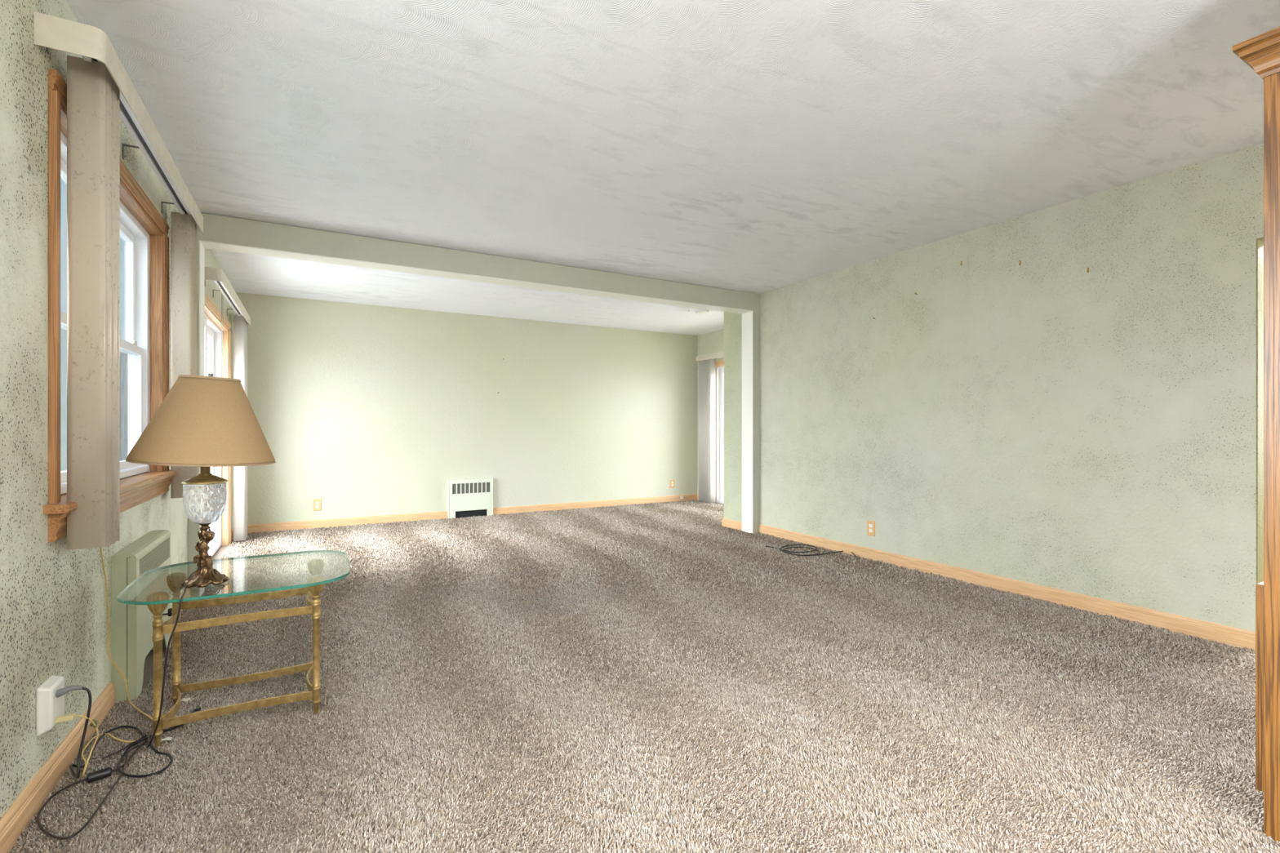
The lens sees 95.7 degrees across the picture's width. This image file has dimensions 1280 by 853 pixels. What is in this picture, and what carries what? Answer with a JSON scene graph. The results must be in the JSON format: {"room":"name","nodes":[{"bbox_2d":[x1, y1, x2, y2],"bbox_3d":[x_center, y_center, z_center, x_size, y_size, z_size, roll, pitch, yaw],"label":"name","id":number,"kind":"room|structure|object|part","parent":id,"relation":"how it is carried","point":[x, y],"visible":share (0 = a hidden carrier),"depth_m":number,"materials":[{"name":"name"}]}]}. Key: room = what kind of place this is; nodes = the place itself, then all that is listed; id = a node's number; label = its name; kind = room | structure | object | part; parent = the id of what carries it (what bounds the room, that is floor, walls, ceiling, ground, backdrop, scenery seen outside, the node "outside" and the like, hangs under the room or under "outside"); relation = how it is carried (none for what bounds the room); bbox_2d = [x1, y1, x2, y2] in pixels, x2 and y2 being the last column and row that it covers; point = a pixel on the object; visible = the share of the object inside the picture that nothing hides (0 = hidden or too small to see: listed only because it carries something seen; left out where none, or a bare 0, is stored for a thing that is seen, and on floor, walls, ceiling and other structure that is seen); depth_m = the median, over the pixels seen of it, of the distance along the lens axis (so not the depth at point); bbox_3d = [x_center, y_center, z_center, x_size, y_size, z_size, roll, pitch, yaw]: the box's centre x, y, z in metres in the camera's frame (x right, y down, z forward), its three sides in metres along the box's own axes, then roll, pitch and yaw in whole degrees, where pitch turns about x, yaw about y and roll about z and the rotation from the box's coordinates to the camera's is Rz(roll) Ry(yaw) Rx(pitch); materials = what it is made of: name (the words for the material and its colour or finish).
{"room":"living room","nodes":[
{"label":"living room","id":0,"kind":"room"},
{"bbox_2d":[0,0,235,818],"bbox_3d":[-1.906,-0.140,1.819,0.160,2.440,9.440,0,0,-29],"label":"wall","id":1,"kind":"structure","parent":0,"point":[53,611],"depth_m":1.64,"materials":[{"name":"green paint"}]},
{"bbox_2d":[35,675,64,736],"bbox_3d":[-1.729,0.813,1.701,0.034,0.137,0.108,0,0,-29],"label":"adapter","id":2,"kind":"object","parent":1,"relation":"attached to","point":[48,707],"visible":0.93,"depth_m":1.66,"materials":[{"name":"white plastic"}]},
{"bbox_2d":[0,682,115,852],"bbox_3d":[-0.782,1.034,-0.001,0.015,0.092,5.165,0,0,-29],"label":"baseboard","id":3,"kind":"structure","parent":1,"relation":"attached to","point":[29,802],"depth_m":1.70,"materials":[{"name":"brown wood"}]},
{"bbox_2d":[55,546,152,777],"bbox_3d":[-1.789,0.737,1.998,0.214,0.672,0.653,0,0,-29],"label":"lamp cord","id":4,"kind":"object","parent":1,"relation":"attached to","point":[94,723],"visible":0.89,"depth_m":1.98,"materials":[{"name":"beige plastic"}]},
{"bbox_2d":[43,68,176,542],"bbox_3d":[-2.171,-0.363,2.376,0.188,1.410,1.610,0,0,-29],"label":"window","id":5,"kind":"structure","parent":1,"relation":"in","point":[144,232],"depth_m":2.66,"materials":[{"name":"brown wood"}]},
{"bbox_3d":[-1.767,-0.389,1.755,0.020,1.235,0.062,0,0,-29],"label":"casing","id":6,"kind":"part","parent":5,"relation":"part of","materials":[{"name":"brown wood"}]},
{"bbox_3d":[-2.057,-0.662,2.024,0.029,0.595,0.606,0,0,-29],"label":"sash","id":7,"kind":"part","parent":5,"relation":"part of","materials":[{"name":"white plastic"}]},
{"bbox_3d":[-2.029,-0.103,2.039,0.004,0.520,0.530,0,0,-29],"label":"pane","id":8,"kind":"part","parent":5,"relation":"part of","materials":[{"name":"clear glass"}]},
{"bbox_3d":[-2.063,-0.662,2.020,0.004,0.523,0.534,0,0,-29],"label":"pane","id":9,"kind":"part","parent":5,"relation":"part of","materials":[{"name":"clear glass"}]},
{"bbox_3d":[-2.029,-0.103,2.039,0.026,0.596,0.606,0,0,-29],"label":"sash","id":10,"kind":"part","parent":5,"relation":"part of","materials":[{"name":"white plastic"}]},
{"bbox_3d":[-2.038,-0.383,2.035,0.078,1.219,0.670,0,0,-29],"label":"frame","id":11,"kind":"part","parent":5,"relation":"part of","materials":[{"name":"white plastic"}]},
{"bbox_3d":[-2.130,-1.037,2.401,0.020,0.062,1.543,0,0,-29],"label":"casing","id":12,"kind":"part","parent":5,"relation":"part of","materials":[{"name":"brown wood"}]},
{"bbox_2d":[34,11,203,550],"bbox_3d":[-2.076,-0.399,2.438,0.150,1.552,1.755,0,0,-29],"label":"vertical blind","id":13,"kind":"object","parent":5,"relation":"attached to","point":[100,91],"visible":0.96,"depth_m":1.80,"materials":[{"name":"fabric"}]},
{"bbox_3d":[-2.421,-0.662,2.657,0.004,0.523,0.534,0,0,-29],"label":"pane","id":14,"kind":"part","parent":5,"relation":"part of","materials":[{"name":"clear glass"}]},
{"bbox_3d":[-2.416,-0.662,2.660,0.029,0.595,0.606,0,0,-29],"label":"sash","id":15,"kind":"part","parent":5,"relation":"part of","materials":[{"name":"white plastic"}]},
{"bbox_3d":[-2.387,-0.103,2.676,0.004,0.520,0.530,0,0,-29],"label":"pane","id":16,"kind":"part","parent":5,"relation":"part of","materials":[{"name":"clear glass"}]},
{"bbox_3d":[-2.387,-0.103,2.676,0.026,0.596,0.606,0,0,-29],"label":"sash","id":17,"kind":"part","parent":5,"relation":"part of","materials":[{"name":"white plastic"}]},
{"bbox_3d":[-2.396,-0.383,2.671,0.078,1.219,0.670,0,0,-29],"label":"frame","id":18,"kind":"part","parent":5,"relation":"part of","materials":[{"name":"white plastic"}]},
{"bbox_3d":[-2.493,-0.389,3.046,0.020,1.235,0.062,0,0,-29],"label":"casing","id":19,"kind":"part","parent":5,"relation":"part of","materials":[{"name":"brown wood"}]},
{"bbox_2d":[170,588,190,617],"bbox_3d":[-2.600,1.034,3.231,0.015,0.092,0.920,0,0,-29],"label":"baseboard","id":20,"kind":"structure","parent":1,"relation":"attached to","point":[187,594],"depth_m":3.53,"materials":[{"name":"brown wood"}]},
{"bbox_2d":[204,292,231,556],"bbox_3d":[-3.440,0.064,4.577,0.170,2.033,1.746,0,0,-29],"label":"door","id":21,"kind":"structure","parent":1,"relation":"in","point":[221,528],"depth_m":5.25,"materials":[{"name":"brown wood"}]},
{"bbox_3d":[-3.259,0.091,4.249,0.034,1.898,0.809,0,0,-29],"label":"panel","id":22,"kind":"part","parent":21,"relation":"part of","materials":[{"name":"white plastic"}]},
{"bbox_3d":[-3.665,0.091,4.879,0.006,1.766,0.677,0,0,-29],"label":"pane","id":23,"kind":"part","parent":21,"relation":"part of","materials":[{"name":"clear glass"}]},
{"bbox_3d":[-3.665,0.091,4.879,0.034,1.898,0.809,0,0,-29],"label":"panel","id":24,"kind":"part","parent":21,"relation":"part of","materials":[{"name":"white plastic"}]},
{"bbox_3d":[-3.468,0.091,4.560,0.104,1.970,1.628,0,0,-29],"label":"frame","id":25,"kind":"part","parent":21,"relation":"part of","materials":[{"name":"white plastic"}]},
{"bbox_3d":[-3.374,-0.922,4.613,0.020,0.062,1.746,0,0,-29],"label":"casing","id":26,"kind":"part","parent":21,"relation":"part of","materials":[{"name":"brown wood"}]},
{"bbox_3d":[-3.787,0.095,5.347,0.020,1.971,0.062,0,0,-29],"label":"casing","id":27,"kind":"part","parent":21,"relation":"part of","materials":[{"name":"brown wood"}]},
{"bbox_2d":[204,266,250,396],"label":"vertical blind","id":28,"kind":"object","parent":1,"relation":"attached to","point":[242,317],"depth_m":5.39,"materials":[{"name":"fabric"}]},
{"bbox_3d":[-3.133,-0.344,4.347,0.004,1.301,0.053,0,0,-29],"label":"pull cord","id":29,"kind":"part","parent":28,"relation":"part of","materials":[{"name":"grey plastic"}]},
{"bbox_2d":[231,528,233,541],"bbox_3d":[-3.934,1.034,5.604,0.015,0.092,0.505,0,0,-29],"label":"baseboard","id":30,"kind":"structure","parent":1,"relation":"attached to","point":[232,531],"depth_m":5.50,"materials":[{"name":"brown wood"}]},
{"bbox_2d":[235,292,697,524],"bbox_3d":[-1.579,-0.140,7.327,5.810,2.440,0.160,0,0,-29],"label":"wall","id":31,"kind":"structure","parent":0,"point":[361,410],"depth_m":6.86,"materials":[{"name":"green paint"}]},
{"bbox_2d":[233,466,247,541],"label":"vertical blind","id":32,"kind":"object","parent":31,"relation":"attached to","point":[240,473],"depth_m":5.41,"materials":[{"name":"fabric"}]},
{"bbox_2d":[313,498,321,511],"bbox_3d":[-3.442,0.828,6.182,0.076,0.124,0.010,0,0,-29],"label":"wall outlet","id":33,"kind":"object","parent":31,"relation":"attached to","point":[317,502],"visible":1,"depth_m":6.18,"materials":[{"name":"beige plastic"}]},
{"bbox_2d":[247,511,447,533],"bbox_3d":[-3.172,1.034,6.330,2.056,0.092,0.015,0,0,-29],"label":"baseboard","id":34,"kind":"structure","parent":31,"relation":"attached to","point":[311,524],"depth_m":6.29,"materials":[{"name":"brown wood"}]},
{"bbox_2d":[447,477,493,519],"bbox_3d":[-2.033,0.849,6.951,0.529,0.462,0.048,0,0,-29],"label":"wall heater","id":35,"kind":"object","parent":31,"relation":"attached to","point":[469,497],"visible":0.96,"depth_m":6.93,"materials":[{"name":"white metal"}]},
{"bbox_2d":[493,493,697,515],"bbox_3d":[-0.475,1.034,7.847,3.056,0.092,0.015,0,0,-29],"label":"baseboard","id":36,"kind":"structure","parent":31,"relation":"attached to","point":[548,507],"depth_m":7.73,"materials":[{"name":"brown wood"}]},
{"bbox_2d":[670,479,674,488],"bbox_3d":[0.467,0.818,8.379,0.076,0.124,0.010,0,0,-29],"label":"wall outlet","id":37,"kind":"object","parent":31,"relation":"attached to","point":[672,482],"visible":1,"depth_m":8.38,"materials":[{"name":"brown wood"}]},
{"bbox_2d":[8,501,1279,852],"bbox_3d":[1.344,1.140,3.567,7.560,0.120,9.700,0,0,-29],"label":"floor","id":38,"kind":"structure","parent":0,"point":[148,662],"depth_m":1.99,"materials":[{"name":"beige carpet"}]},
{"bbox_2d":[111,529,172,702],"bbox_3d":[-2.168,0.791,2.567,0.116,0.578,0.630,0,0,-29],"label":"radiator cover","id":39,"kind":"object","parent":38,"relation":"on","point":[131,628],"visible":0.96,"depth_m":2.30,"materials":[{"name":"green paint"}]},
{"bbox_3d":[-2.045,0.797,2.277,0.046,0.566,0.004,0,0,-29],"label":"panel","id":40,"kind":"part","parent":39,"relation":"part of","materials":[{"name":"green paint"}]},
{"bbox_2d":[139,537,168,582],"bbox_3d":[-2.160,0.584,2.583,0.002,0.099,0.562,0,0,-29],"label":"grille","id":41,"kind":"object","parent":39,"relation":"attached to","point":[152,551],"depth_m":2.56,"materials":[{"name":"metal"}]},
{"bbox_3d":[-2.341,0.797,2.829,0.072,0.566,0.004,0,0,-29],"label":"panel","id":42,"kind":"part","parent":39,"relation":"part of","materials":[{"name":"green paint"}]},
{"bbox_3d":[-2.208,0.863,2.694,0.060,0.034,0.020,0,0,-29],"label":"valve knob","id":43,"kind":"part","parent":39,"relation":"part of","materials":[{"name":"black rubber"}]},
{"bbox_2d":[116,550,350,748],"bbox_3d":[-1.489,0.814,2.201,0.690,0.532,0.635,0,0,-29],"label":"end table","id":44,"kind":"object","parent":38,"relation":"on","point":[157,602],"visible":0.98,"depth_m":2.17,"materials":[{"name":"clear glass"}]},
{"bbox_2d":[36,373,275,839],"bbox_3d":[-1.571,0.441,1.895,0.418,1.261,0.709,0,0,18],"label":"table lamp","id":45,"kind":"object","parent":44,"relation":"on","point":[205,423],"visible":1,"depth_m":1.94,"materials":[{"name":"brown metal"}]},
{"bbox_2d":[86,767,111,782],"bbox_3d":[-1.645,1.058,1.764,0.056,0.027,0.027,0,0,-45],"label":"switch","id":46,"kind":"object","parent":45,"relation":"attached to","point":[107,772],"depth_m":1.76,"materials":[{"name":"black plastic"}]},
{"bbox_3d":[-1.601,0.804,1.798,0.274,0.531,0.585,0,0,3],"label":"lamp cord","id":47,"kind":"part","parent":45,"relation":"part of","materials":[{"name":"black plastic"}]},
{"bbox_3d":[-1.525,-0.025,2.033,0.415,0.299,0.416,0,0,-29],"label":"lamp shade","id":48,"kind":"part","parent":45,"relation":"part of","materials":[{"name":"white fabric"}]},
{"bbox_3d":[-1.526,0.115,2.033,0.418,0.035,0.419,0,0,-29],"label":"shade trim","id":49,"kind":"part","parent":45,"relation":"part of","materials":[{"name":"brown fabric"}]},
{"bbox_2d":[182,482,226,524],"bbox_3d":[-1.526,0.266,2.033,0.125,0.140,0.124,0,0,-29],"label":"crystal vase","id":50,"kind":"object","parent":45,"relation":"on","point":[204,503],"depth_m":1.99,"materials":[{"name":"clear glass"}]},
{"bbox_3d":[-1.508,-0.171,2.033,0.179,0.019,0.179,0,0,-29],"label":"shade trim","id":51,"kind":"part","parent":45,"relation":"part of","materials":[{"name":"brown fabric"}]},
{"bbox_3d":[-1.629,0.857,1.958,0.030,0.446,0.030,0,0,-29],"label":"leg","id":52,"kind":"part","parent":44,"relation":"part of","materials":[{"name":"gold metal"}]},
{"bbox_3d":[-1.690,1.007,2.098,0.037,0.029,0.279,0,0,-29],"label":"rail","id":53,"kind":"part","parent":44,"relation":"part of","materials":[{"name":"gold metal"}]},
{"bbox_3d":[-1.690,0.687,2.098,0.037,0.029,0.279,0,0,-29],"label":"rail","id":54,"kind":"part","parent":44,"relation":"part of","materials":[{"name":"gold metal"}]},
{"bbox_3d":[-1.778,0.857,2.224,0.030,0.446,0.030,0,0,-29],"label":"leg","id":55,"kind":"part","parent":44,"relation":"part of","materials":[{"name":"gold metal"}]},
{"bbox_3d":[-1.489,0.553,2.201,0.689,0.010,0.634,0,0,-29],"label":"glass","id":56,"kind":"part","parent":44,"relation":"part of","materials":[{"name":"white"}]},
{"bbox_3d":[-1.429,0.687,2.079,0.441,0.029,0.021,0,0,-29],"label":"rail","id":57,"kind":"part","parent":44,"relation":"part of","materials":[{"name":"gold metal"}]},
{"bbox_3d":[-1.429,1.007,2.079,0.441,0.029,0.021,0,0,-29],"label":"rail","id":58,"kind":"part","parent":44,"relation":"part of","materials":[{"name":"gold metal"}]},
{"bbox_3d":[-1.571,0.687,2.332,0.441,0.029,0.021,0,0,-29],"label":"rail","id":59,"kind":"part","parent":44,"relation":"part of","materials":[{"name":"gold metal"}]},
{"bbox_3d":[-1.571,1.007,2.332,0.441,0.029,0.021,0,0,-29],"label":"rail","id":60,"kind":"part","parent":44,"relation":"part of","materials":[{"name":"gold metal"}]},
{"bbox_3d":[-1.310,1.007,2.312,0.037,0.029,0.279,0,0,-29],"label":"rail","id":61,"kind":"part","parent":44,"relation":"part of","materials":[{"name":"gold metal"}]},
{"bbox_3d":[-1.310,0.687,2.312,0.037,0.029,0.279,0,0,-29],"label":"rail","id":62,"kind":"part","parent":44,"relation":"part of","materials":[{"name":"gold metal"}]},
{"bbox_3d":[-1.222,0.857,2.187,0.030,0.446,0.030,0,0,-29],"label":"leg","id":63,"kind":"part","parent":44,"relation":"part of","materials":[{"name":"gold metal"}]},
{"bbox_2d":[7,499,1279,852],"bbox_3d":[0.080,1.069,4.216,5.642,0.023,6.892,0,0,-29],"label":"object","id":64,"kind":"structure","parent":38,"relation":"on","point":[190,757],"depth_m":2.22,"materials":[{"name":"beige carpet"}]},
{"bbox_2d":[55,685,200,778],"bbox_3d":[-1.679,0.918,1.928,0.296,0.307,0.443,0,0,-29],"label":"extension cord","id":65,"kind":"object","parent":64,"relation":"on","point":[60,692],"visible":0.94,"depth_m":1.77,"materials":[{"name":"grey plastic"}]},
{"bbox_2d":[160,737,172,742],"bbox_3d":[-1.611,1.060,1.970,0.034,0.006,0.024,0,0,-29],"label":"paper scrap","id":66,"kind":"object","parent":64,"relation":"on","point":[166,738],"visible":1,"depth_m":1.97,"materials":[{"name":"white paper"}]},
{"bbox_2d":[181,697,191,702],"bbox_3d":[-1.771,1.062,2.259,0.034,0.010,0.023,0,0,-29],"label":"paper scrap","id":67,"kind":"object","parent":64,"relation":"on","point":[184,700],"visible":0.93,"depth_m":2.26,"materials":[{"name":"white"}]},
{"bbox_2d":[765,544,856,557],"bbox_3d":[1.476,1.061,4.967,0.500,0.021,0.688,0,0,-29],"label":"coiled cable","id":68,"kind":"object","parent":38,"relation":"on","point":[786,552],"visible":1,"depth_m":4.96,"materials":[{"name":"black rubber"}]},
{"bbox_2d":[1232,26,1279,841],"bbox_3d":[2.136,0.029,1.597,1.004,2.101,0.460,0,0,-29],"label":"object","id":69,"kind":"object","parent":38,"relation":"on","point":[1261,52],"visible":1,"depth_m":1.52,"materials":[{"name":"brown wood"}]},
{"bbox_3d":[2.136,-0.973,1.597,1.004,0.096,0.460,0,0,-29],"label":"crown moulding","id":70,"kind":"part","parent":69,"relation":"part of","materials":[{"name":"brown wood"}]},
{"bbox_3d":[1.848,0.696,1.656,0.441,0.552,0.018,0,0,-29],"label":"door","id":71,"kind":"part","parent":69,"relation":"part of","materials":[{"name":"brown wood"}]},
{"bbox_3d":[2.051,0.065,1.748,0.910,2.030,0.019,0,0,-29],"label":"frame","id":72,"kind":"part","parent":69,"relation":"part of","materials":[{"name":"brown wood"}]},
{"bbox_3d":[1.764,0.065,1.350,0.019,2.030,0.394,0,0,-29],"label":"panel","id":73,"kind":"part","parent":69,"relation":"part of","materials":[{"name":"brown wood"}]},
{"bbox_2d":[65,0,1279,335],"bbox_3d":[1.344,-1.420,3.567,7.560,0.120,9.700,0,0,-29],"label":"ceiling","id":74,"kind":"structure","parent":0,"point":[750,146],"depth_m":2.54,"materials":[{"name":"white paint"}]},
{"bbox_2d":[694,308,709,314],"bbox_3d":[0.720,-1.341,6.738,0.170,0.039,0.170,0,0,-29],"label":"smoke detector","id":75,"kind":"object","parent":74,"relation":"attached to","point":[700,311],"visible":0.94,"depth_m":6.68,"materials":[{"name":"white plastic"}]},
{"bbox_2d":[697,329,724,493],"bbox_3d":[1.420,-0.140,7.757,0.160,2.440,2.030,0,0,-29],"label":"wall","id":76,"kind":"structure","parent":0,"point":[712,342],"depth_m":8.40,"materials":[{"name":"green paint"}]},
{"bbox_2d":[696,351,724,502],"bbox_3d":[1.323,0.018,7.633,0.130,2.093,1.850,0,0,-29],"label":"vertical blind","id":77,"kind":"object","parent":76,"relation":"attached to","point":[706,362],"visible":0.96,"depth_m":8.22,"materials":[{"name":"fabric"}]},
{"bbox_2d":[715,360,724,503],"bbox_3d":[1.474,0.073,7.632,0.170,2.013,1.656,0,0,-29],"label":"door","id":78,"kind":"structure","parent":76,"relation":"in","point":[719,365],"depth_m":8.27,"materials":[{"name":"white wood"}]},
{"bbox_3d":[1.408,-0.902,7.595,0.020,0.062,1.656,0,0,-29],"label":"casing","id":79,"kind":"part","parent":78,"relation":"part of","materials":[{"name":"brown wood"}]},
{"bbox_3d":[1.343,0.101,7.962,0.034,1.878,0.764,0,0,-29],"label":"panel","id":80,"kind":"part","parent":78,"relation":"part of","materials":[{"name":"white plastic"}]},
{"bbox_2d":[724,311,742,522],"bbox_3d":[1.530,-0.140,6.465,1.235,2.440,0.330,0,0,-29],"label":"wall","id":81,"kind":"structure","parent":0,"point":[732,321],"depth_m":6.17,"materials":[{"name":"green paint"}]},
{"bbox_2d":[187,212,759,597],"bbox_3d":[-0.786,-0.138,4.876,4.790,2.436,0.172,0,0,-29],"label":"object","id":82,"kind":"structure","parent":81,"relation":"attached to","point":[221,233],"depth_m":4.54,"materials":[{"name":"paint"}]},
{"bbox_2d":[721,517,742,530],"bbox_3d":[0.981,1.034,6.166,0.015,0.092,0.342,0,0,-29],"label":"baseboard","id":83,"kind":"structure","parent":81,"relation":"attached to","point":[726,522],"depth_m":6.16,"materials":[{"name":"brown wood"}]},
{"bbox_2d":[760,142,1263,631],"bbox_3d":[2.410,-0.140,3.937,0.140,2.440,4.600,0,0,-29],"label":"wall","id":84,"kind":"structure","parent":0,"point":[1045,420],"depth_m":3.56,"materials":[{"name":"green paint"}]},
{"bbox_2d":[866,520,875,536],"bbox_3d":[1.881,0.823,4.723,0.010,0.124,0.076,0,0,-29],"label":"wall outlet","id":85,"kind":"object","parent":84,"relation":"attached to","point":[870,524],"visible":1,"depth_m":4.72,"materials":[{"name":"brown plastic"}]},
{"bbox_2d":[758,524,1255,651],"bbox_3d":[2.090,1.034,4.347,0.015,0.092,3.570,0,0,-29],"label":"baseboard","id":86,"kind":"structure","parent":84,"relation":"attached to","point":[1232,636],"depth_m":3.55,"materials":[{"name":"brown wood"}]},
{"bbox_2d":[1256,237,1263,583],"bbox_3d":[3.285,0.085,2.381,0.140,1.990,1.030,0,0,-29],"label":"trim","id":87,"kind":"structure","parent":84,"relation":"attached to","point":[1260,242],"depth_m":2.80,"materials":[{"name":"paint"}]}
]}

